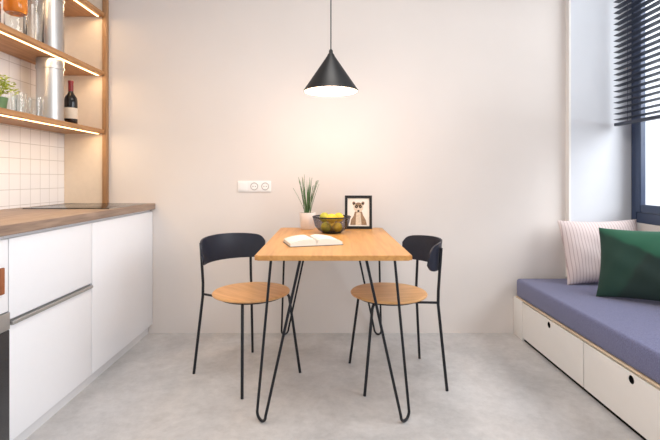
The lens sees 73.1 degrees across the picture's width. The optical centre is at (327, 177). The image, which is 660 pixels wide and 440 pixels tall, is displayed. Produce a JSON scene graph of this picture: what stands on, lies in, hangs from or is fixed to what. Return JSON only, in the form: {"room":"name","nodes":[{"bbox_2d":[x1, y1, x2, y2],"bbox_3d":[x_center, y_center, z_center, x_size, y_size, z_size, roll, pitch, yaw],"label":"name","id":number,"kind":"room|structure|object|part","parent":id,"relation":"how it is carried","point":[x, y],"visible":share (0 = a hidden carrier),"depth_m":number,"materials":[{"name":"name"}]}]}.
{"room":"dining room","nodes":[
{"label":"dining room","id":0,"kind":"room"},
{"bbox_2d":[0,0,63,209],"bbox_3d":[-1.901,-0.345,0.800,0.150,2.850,4.600,0,0,0],"label":"wall","id":1,"kind":"structure","parent":0,"point":[31,160],"depth_m":2.69,"materials":[{"name":"white tile"}]},
{"bbox_2d":[0,0,108,202],"bbox_3d":[-1.675,-0.723,2.089,0.298,1.794,2.018,0,0,0],"label":"wall shelving","id":2,"kind":"object","parent":1,"relation":"attached to","point":[85,56],"visible":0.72,"depth_m":3.08,"materials":[{"name":"brown wood"}]},
{"bbox_2d":[1,94,10,109],"bbox_3d":[-1.690,-0.386,2.360,0.072,0.104,0.072,0,0,0],"label":"drinking glass","id":3,"kind":"object","parent":2,"relation":"on","point":[2,95],"visible":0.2,"depth_m":2.33,"materials":[{"name":"clear glass"}]},
{"bbox_2d":[0,75,19,108],"bbox_3d":[-1.608,-0.423,2.168,0.168,0.178,0.172,0,0,0],"label":"potted herb","id":4,"kind":"object","parent":2,"relation":"on","point":[3,100],"visible":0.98,"depth_m":2.17,"materials":[{"name":"green plant"}]},
{"bbox_2d":[0,96,7,108],"bbox_3d":[-1.610,-0.363,2.170,0.084,0.059,0.084,0,0,0],"label":"pot","id":5,"kind":"object","parent":4,"relation":"attached to","point":[3,100],"depth_m":2.16,"materials":[{"name":"green ceramic"}]},
{"bbox_2d":[3,0,27,34],"bbox_3d":[-1.615,-0.859,2.300,0.106,0.249,0.106,0,0,0],"label":"glass jar","id":6,"kind":"object","parent":2,"relation":"on","point":[15,11],"visible":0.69,"depth_m":2.26,"materials":[{"name":"clear glass"}]},
{"bbox_2d":[10,92,26,112],"bbox_3d":[-1.600,-0.386,2.300,0.072,0.104,0.072,0,0,0],"label":"drinking glass","id":7,"kind":"object","parent":2,"relation":"on","point":[18,101],"visible":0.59,"depth_m":2.28,"materials":[{"name":"clear glass"}]},
{"bbox_2d":[25,99,29,112],"bbox_3d":[-1.700,-0.386,2.480,0.072,0.104,0.072,0,0,0],"label":"drinking glass","id":8,"kind":"object","parent":2,"relation":"on","point":[27,100],"visible":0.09,"depth_m":2.47,"materials":[{"name":"clear glass"}]},
{"bbox_2d":[26,0,43,42],"bbox_3d":[-1.620,-0.854,2.455,0.090,0.239,0.090,0,0,0],"label":"glass vase","id":9,"kind":"object","parent":2,"relation":"on","point":[35,17],"visible":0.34,"depth_m":2.42,"materials":[{"name":"clear glass"}]},
{"bbox_2d":[28,97,43,115],"bbox_3d":[-1.600,-0.386,2.440,0.072,0.104,0.072,0,0,0],"label":"drinking glass","id":10,"kind":"object","parent":2,"relation":"on","point":[35,103],"visible":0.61,"depth_m":2.42,"materials":[{"name":"clear glass"}]},
{"bbox_2d":[35,0,64,120],"bbox_3d":[-1.655,-0.721,2.650,0.152,0.774,0.152,0,0,0],"label":"ventilation duct","id":11,"kind":"object","parent":2,"relation":"on","point":[50,71],"visible":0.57,"depth_m":2.60,"materials":[{"name":"metal"}]},
{"bbox_2d":[64,80,77,123],"bbox_3d":[-1.630,-0.475,2.820,0.078,0.282,0.078,0,0,0],"label":"wine bottle","id":12,"kind":"object","parent":2,"relation":"on","point":[70,100],"visible":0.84,"depth_m":2.79,"materials":[{"name":"black glass"}]},
{"bbox_3d":[-1.690,-0.723,3.088,0.267,1.794,0.020,0,0,0],"label":"panel","id":13,"kind":"part","parent":2,"relation":"part of","materials":[{"name":"brown wood"}]},
{"bbox_2d":[25,333,642,439],"bbox_3d":[0.172,1.130,0.875,4.296,0.100,4.750,0,0,0],"label":"floor","id":14,"kind":"structure","parent":0,"point":[500,387],"depth_m":2.23,"materials":[{"name":"concrete"}]},
{"bbox_2d":[0,236,9,439],"bbox_3d":[-1.516,0.649,1.401,0.615,0.862,0.599,0,0,0],"label":"base cabinet","id":15,"kind":"object","parent":14,"relation":"on","point":[4,315],"visible":1,"depth_m":1.67,"materials":[{"name":"white paint"}]},
{"bbox_3d":[-1.214,0.385,1.655,0.011,0.100,0.022,0,0,0],"label":"handle","id":16,"kind":"part","parent":15,"relation":"part of","materials":[{"name":"brown leather"}]},
{"bbox_3d":[-1.230,0.370,1.400,0.020,0.276,0.594,0,0,0],"label":"drawer","id":17,"kind":"part","parent":15,"relation":"part of","materials":[{"name":"white paint"}]},
{"bbox_2d":[0,312,9,439],"bbox_3d":[-1.227,0.763,1.402,0.026,0.502,0.596,0,0,0],"label":"oven","id":18,"kind":"object","parent":15,"relation":"in","point":[4,316],"depth_m":1.67,"materials":[{"name":"black glass"}]},
{"bbox_2d":[0,203,154,236],"bbox_3d":[-1.514,0.196,2.089,0.623,0.040,2.018,0,0,0],"label":"countertop","id":19,"kind":"structure","parent":15,"relation":"on","point":[14,220],"depth_m":2.15,"materials":[{"name":"laminate"}]},
{"bbox_2d":[21,203,146,208],"bbox_3d":[-1.485,0.173,2.775,0.500,0.006,0.514,0,0,0],"label":"induction hob","id":20,"kind":"object","parent":19,"relation":"in","point":[69,205],"visible":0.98,"depth_m":2.67,"materials":[{"name":"black glass"}]},
{"bbox_2d":[3,221,92,439],"bbox_3d":[-1.516,0.649,2.000,0.615,0.862,0.598,0,0,0],"label":"base cabinet","id":21,"kind":"object","parent":14,"relation":"on","point":[50,269],"visible":0.87,"depth_m":1.94,"materials":[{"name":"white paint"}]},
{"bbox_3d":[-1.230,0.387,2.000,0.020,0.310,0.594,0,0,0],"label":"drawer","id":22,"kind":"part","parent":21,"relation":"part of","materials":[{"name":"white paint"}]},
{"bbox_3d":[-1.230,0.790,2.000,0.020,0.448,0.594,0,0,0],"label":"drawer","id":23,"kind":"part","parent":21,"relation":"part of","materials":[{"name":"white paint"}]},
{"bbox_3d":[-1.223,0.558,2.000,0.030,0.014,0.580,0,0,0],"label":"handle","id":24,"kind":"part","parent":21,"relation":"part of","materials":[{"name":"metal"}]},
{"bbox_2d":[86,210,151,386],"bbox_3d":[-1.522,0.649,2.699,0.603,0.862,0.795,0,0,0],"label":"base cabinet","id":25,"kind":"object","parent":14,"relation":"on","point":[121,244],"visible":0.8,"depth_m":2.59,"materials":[{"name":"white paint"}]},
{"bbox_2d":[192,233,300,398],"bbox_3d":[-0.449,0.705,2.468,0.493,0.752,0.452,0,0,42],"label":"dining chair","id":26,"kind":"object","parent":14,"relation":"on","point":[222,246],"visible":0.93,"depth_m":2.48,"materials":[{"name":"brown wood"}]},
{"bbox_3d":[-0.717,0.720,2.463,0.064,0.721,0.023,0,0,-5],"label":"leg","id":27,"kind":"part","parent":26,"relation":"part of","materials":[{"name":"black metal"}]},
{"bbox_3d":[-0.578,0.404,2.584,0.146,0.150,0.452,0,0,42],"label":"backrest","id":28,"kind":"part","parent":26,"relation":"part of","materials":[{"name":"black plastic"}]},
{"bbox_3d":[-0.436,0.642,2.456,0.386,0.013,0.353,0,0,42],"label":"seat frame","id":29,"kind":"part","parent":26,"relation":"part of","materials":[{"name":"black metal"}]},
{"bbox_3d":[-0.427,0.856,2.216,0.016,0.449,0.096,0,0,-10],"label":"leg","id":30,"kind":"part","parent":26,"relation":"part of","materials":[{"name":"black metal"}]},
{"bbox_3d":[-0.420,0.625,2.442,0.414,0.016,0.426,0,0,42],"label":"seat","id":31,"kind":"part","parent":26,"relation":"part of","materials":[{"name":"brown wood"}]},
{"bbox_3d":[-0.471,0.720,2.735,0.023,0.721,0.064,0,0,-1],"label":"leg","id":32,"kind":"part","parent":26,"relation":"part of","materials":[{"name":"black metal"}]},
{"bbox_3d":[-0.195,0.856,2.473,0.096,0.449,0.016,0,0,4],"label":"leg","id":33,"kind":"part","parent":26,"relation":"part of","materials":[{"name":"black metal"}]},
{"bbox_2d":[255,228,411,422],"bbox_3d":[0.023,0.705,2.489,0.691,0.750,1.197,0,0,0],"label":"dining table","id":34,"kind":"object","parent":14,"relation":"on","point":[374,244],"visible":0.99,"depth_m":2.02,"materials":[{"name":"brown wood"}]},
{"bbox_3d":[-0.235,0.716,1.993,0.242,0.727,0.129,0,0,44],"label":"leg","id":35,"kind":"part","parent":34,"relation":"part of","materials":[{"name":"black metal"}]},
{"bbox_2d":[294,176,318,229],"bbox_3d":[-0.129,0.153,2.885,0.142,0.353,0.138,0,0,43],"label":"potted plant","id":36,"kind":"object","parent":34,"relation":"on","point":[307,222],"visible":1,"depth_m":2.85,"materials":[{"name":"green plant"}]},
{"bbox_3d":[-0.132,0.276,2.875,0.106,0.108,0.106,0,0,0],"label":"pot","id":37,"kind":"part","parent":36,"relation":"part of","materials":[{"name":"ceramic"}]},
{"bbox_2d":[284,234,342,246],"bbox_3d":[-0.078,0.312,2.240,0.268,0.034,0.182,0,0,-16],"label":"open book","id":38,"kind":"object","parent":34,"relation":"on","point":[315,239],"visible":1,"depth_m":2.17,"materials":[{"name":"white paper"}]},
{"bbox_2d":[312,215,350,233],"bbox_3d":[0.022,0.279,2.680,0.234,0.100,0.234,0,0,0],"label":"fruit bowl","id":39,"kind":"object","parent":34,"relation":"on","point":[314,216],"visible":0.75,"depth_m":2.62,"materials":[{"name":"black metal"}]},
{"bbox_2d":[320,212,328,221],"bbox_3d":[-0.021,0.239,2.705,0.062,0.061,0.062,0,0,-39],"label":"lemon","id":40,"kind":"object","parent":39,"relation":"in","point":[324,214],"visible":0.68,"depth_m":2.68,"materials":[{"name":"yellow food"}]},
{"bbox_2d":[321,222,330,231],"bbox_3d":[-0.013,0.293,2.660,0.061,0.061,0.064,0,0,-30],"label":"lemon","id":41,"kind":"object","parent":39,"relation":"in","point":[325,227],"visible":1,"depth_m":2.64,"materials":[{"name":"yellow food"}]},
{"bbox_2d":[326,214,336,222],"bbox_3d":[0.022,0.239,2.630,0.059,0.058,0.061,0,0,25],"label":"lemon","id":42,"kind":"object","parent":39,"relation":"in","point":[329,215],"visible":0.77,"depth_m":2.61,"materials":[{"name":"yellow food"}]},
{"bbox_2d":[333,222,341,231],"bbox_3d":[0.057,0.293,2.660,0.060,0.058,0.059,0,0,-17],"label":"lemon","id":43,"kind":"object","parent":39,"relation":"in","point":[337,227],"visible":1,"depth_m":2.64,"materials":[{"name":"yellow food"}]},
{"bbox_2d":[335,213,343,221],"bbox_3d":[0.065,0.239,2.705,0.059,0.058,0.060,0,0,-10],"label":"lemon","id":44,"kind":"object","parent":39,"relation":"in","point":[339,215],"visible":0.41,"depth_m":2.68,"materials":[{"name":"yellow food"}]},
{"bbox_2d":[345,195,371,228],"bbox_3d":[0.199,0.222,2.917,0.176,0.217,0.083,0,0,4],"label":"picture frame","id":45,"kind":"object","parent":34,"relation":"on","point":[359,207],"visible":1,"depth_m":2.89,"materials":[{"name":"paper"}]},
{"bbox_2d":[350,202,366,224],"bbox_3d":[0.199,0.229,2.893,0.108,0.153,0.003,0,-7,4],"label":"print","id":46,"kind":"object","parent":45,"relation":"attached to","point":[358,218],"depth_m":2.89},
{"bbox_3d":[0.281,0.716,1.993,0.242,0.727,0.129,0,0,-44],"label":"leg","id":47,"kind":"part","parent":34,"relation":"part of","materials":[{"name":"black metal"}]},
{"bbox_2d":[348,235,448,396],"bbox_3d":[0.369,0.705,2.431,0.493,0.752,0.452,0,0,-8],"label":"dining chair","id":48,"kind":"object","parent":14,"relation":"on","point":[429,249],"visible":0.93,"depth_m":2.38,"materials":[{"name":"brown wood"}]},
{"bbox_3d":[0.162,0.856,2.577,0.096,0.449,0.016,0,0,30],"label":"leg","id":49,"kind":"part","parent":48,"relation":"part of","materials":[{"name":"black metal"}]},
{"bbox_3d":[0.210,0.856,2.234,0.016,0.449,0.096,0,0,44],"label":"leg","id":50,"kind":"part","parent":48,"relation":"part of","materials":[{"name":"black metal"}]},
{"bbox_3d":[0.330,0.625,2.426,0.414,0.016,0.426,0,0,-8],"label":"seat","id":51,"kind":"part","parent":48,"relation":"part of","materials":[{"name":"brown wood"}]},
{"bbox_3d":[0.351,0.642,2.429,0.386,0.013,0.353,0,0,-8],"label":"seat frame","id":52,"kind":"part","parent":48,"relation":"part of","materials":[{"name":"black metal"}]},
{"bbox_3d":[0.537,0.720,2.640,0.023,0.721,0.064,0,0,35],"label":"leg","id":53,"kind":"part","parent":48,"relation":"part of","materials":[{"name":"black metal"}]},
{"bbox_3d":[0.541,0.404,2.455,0.146,0.150,0.452,0,0,-8],"label":"backrest","id":54,"kind":"part","parent":48,"relation":"part of","materials":[{"name":"black plastic"}]},
{"bbox_3d":[0.588,0.720,2.277,0.064,0.721,0.023,0,0,39],"label":"leg","id":55,"kind":"part","parent":48,"relation":"part of","materials":[{"name":"black metal"}]},
{"bbox_2d":[513,296,659,439],"bbox_3d":[1.679,0.945,1.964,0.778,0.270,2.268,0,0,0],"label":"storage bench","id":56,"kind":"object","parent":14,"relation":"on","point":[631,396],"visible":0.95,"depth_m":2.15,"materials":[{"name":"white wood"}]},
{"bbox_3d":[1.299,0.944,2.599,0.018,0.229,0.698,0,0,0],"label":"drawer","id":57,"kind":"part","parent":56,"relation":"part of","materials":[{"name":"white wood"}]},
{"bbox_2d":[517,279,659,383],"bbox_3d":[1.677,0.748,1.946,0.778,0.124,2.212,0,0,0],"label":"seat cushion","id":58,"kind":"object","parent":56,"relation":"on","point":[628,329],"visible":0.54,"depth_m":2.25,"materials":[{"name":"blue fabric"}]},
{"bbox_2d":[557,219,636,284],"bbox_3d":[1.794,0.479,2.907,0.529,0.411,0.179,0,0,-3],"label":"throw pillow","id":59,"kind":"object","parent":58,"relation":"on","point":[581,240],"visible":0.61,"depth_m":2.87,"materials":[{"name":"fabric"}]},
{"bbox_2d":[596,228,659,300],"bbox_3d":[1.788,0.484,2.480,0.507,0.402,0.210,0,0,38],"label":"throw pillow","id":60,"kind":"object","parent":58,"relation":"on","point":[630,260],"visible":1,"depth_m":2.50,"materials":[{"name":"green fabric"}]},
{"bbox_3d":[1.299,0.944,1.893,0.018,0.229,0.698,0,0,0],"label":"drawer","id":61,"kind":"part","parent":56,"relation":"part of","materials":[{"name":"white wood"}]},
{"bbox_2d":[109,0,566,332],"bbox_3d":[0.172,-0.345,3.175,4.296,2.850,0.150,0,0,0],"label":"wall","id":62,"kind":"structure","parent":0,"point":[454,127],"depth_m":3.10,"materials":[{"name":"paint"}]},
{"bbox_2d":[238,181,270,191],"bbox_3d":[-0.510,0.059,3.093,0.222,0.069,0.013,0,0,0],"label":"wall outlet","id":63,"kind":"object","parent":62,"relation":"attached to","point":[243,186],"visible":1,"depth_m":3.09,"materials":[{"name":"plastic"}]},
{"bbox_2d":[566,0,570,276],"bbox_3d":[1.661,-0.542,3.077,0.013,2.456,0.046,0,0,0],"label":"trim","id":64,"kind":"structure","parent":62,"relation":"attached to","point":[568,2],"depth_m":3.06,"materials":[{"name":"paint"}]},
{"bbox_2d":[571,0,659,221],"bbox_3d":[1.994,-0.345,3.080,0.652,2.850,0.040,0,0,0],"label":"wall","id":65,"kind":"structure","parent":62,"relation":"attached to","point":[600,149],"depth_m":3.06,"materials":[{"name":"paint"}]},
{"bbox_2d":[637,222,659,231],"bbox_3d":[2.195,-0.345,0.800,0.250,2.850,4.600,0,0,0],"label":"wall","id":66,"kind":"structure","parent":0,"point":[640,226],"depth_m":2.88,"materials":[{"name":"paint"}]},
{"bbox_2d":[631,0,659,225],"bbox_3d":[2.099,-0.620,1.877,0.062,1.840,2.355,0,0,0],"label":"window","id":67,"kind":"structure","parent":66,"relation":"in","point":[646,214],"depth_m":2.96,"materials":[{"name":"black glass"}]},
{"bbox_2d":[614,0,659,125],"bbox_3d":[1.960,-0.941,2.252,0.060,1.178,1.545,0,0,0],"label":"blind","id":68,"kind":"object","parent":67,"relation":"attached to","point":[626,2],"visible":1,"depth_m":2.82,"materials":[{"name":"black metal"}]},
{"bbox_3d":[1.939,-0.925,2.880,0.002,1.130,0.002,0,0,0],"label":"ladder cord","id":69,"kind":"part","parent":68,"relation":"part of","materials":[{"name":"black fabric"}]},
{"bbox_3d":[1.960,-0.362,2.252,0.034,0.020,1.545,0,0,0],"label":"rail","id":70,"kind":"part","parent":68,"relation":"part of","materials":[{"name":"metal"}]},
{"bbox_3d":[0.172,-1.830,0.875,4.296,0.120,4.750,0,0,0],"label":"ceiling","id":71,"kind":"structure","parent":0,"visible":0},
{"bbox_2d":[304,0,357,96],"bbox_3d":[0.016,-1.122,2.450,0.300,1.294,0.300,0,0,0],"label":"pendant lamp","id":72,"kind":"object","parent":71,"relation":"hanging from","point":[330,79],"visible":1,"depth_m":2.39,"materials":[{"name":"black metal"}]},
{"bbox_3d":[0.016,-1.222,2.450,0.006,1.035,0.006,0,0,0],"label":"cord","id":73,"kind":"part","parent":72,"relation":"part of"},
{"bbox_3d":[0.016,-0.581,2.450,0.300,0.212,0.300,0,0,0],"label":"lamp shade","id":74,"kind":"part","parent":72,"relation":"part of","materials":[{"name":"black metal"}]},
{"bbox_2d":[305,86,356,95],"bbox_3d":[0.016,-0.492,2.450,0.282,0.025,0.282,0,0,0],"label":"diffuser","id":75,"kind":"object","parent":72,"relation":"attached to","point":[311,90],"depth_m":2.45,"materials":[{"name":"beige plastic"}]}
]}

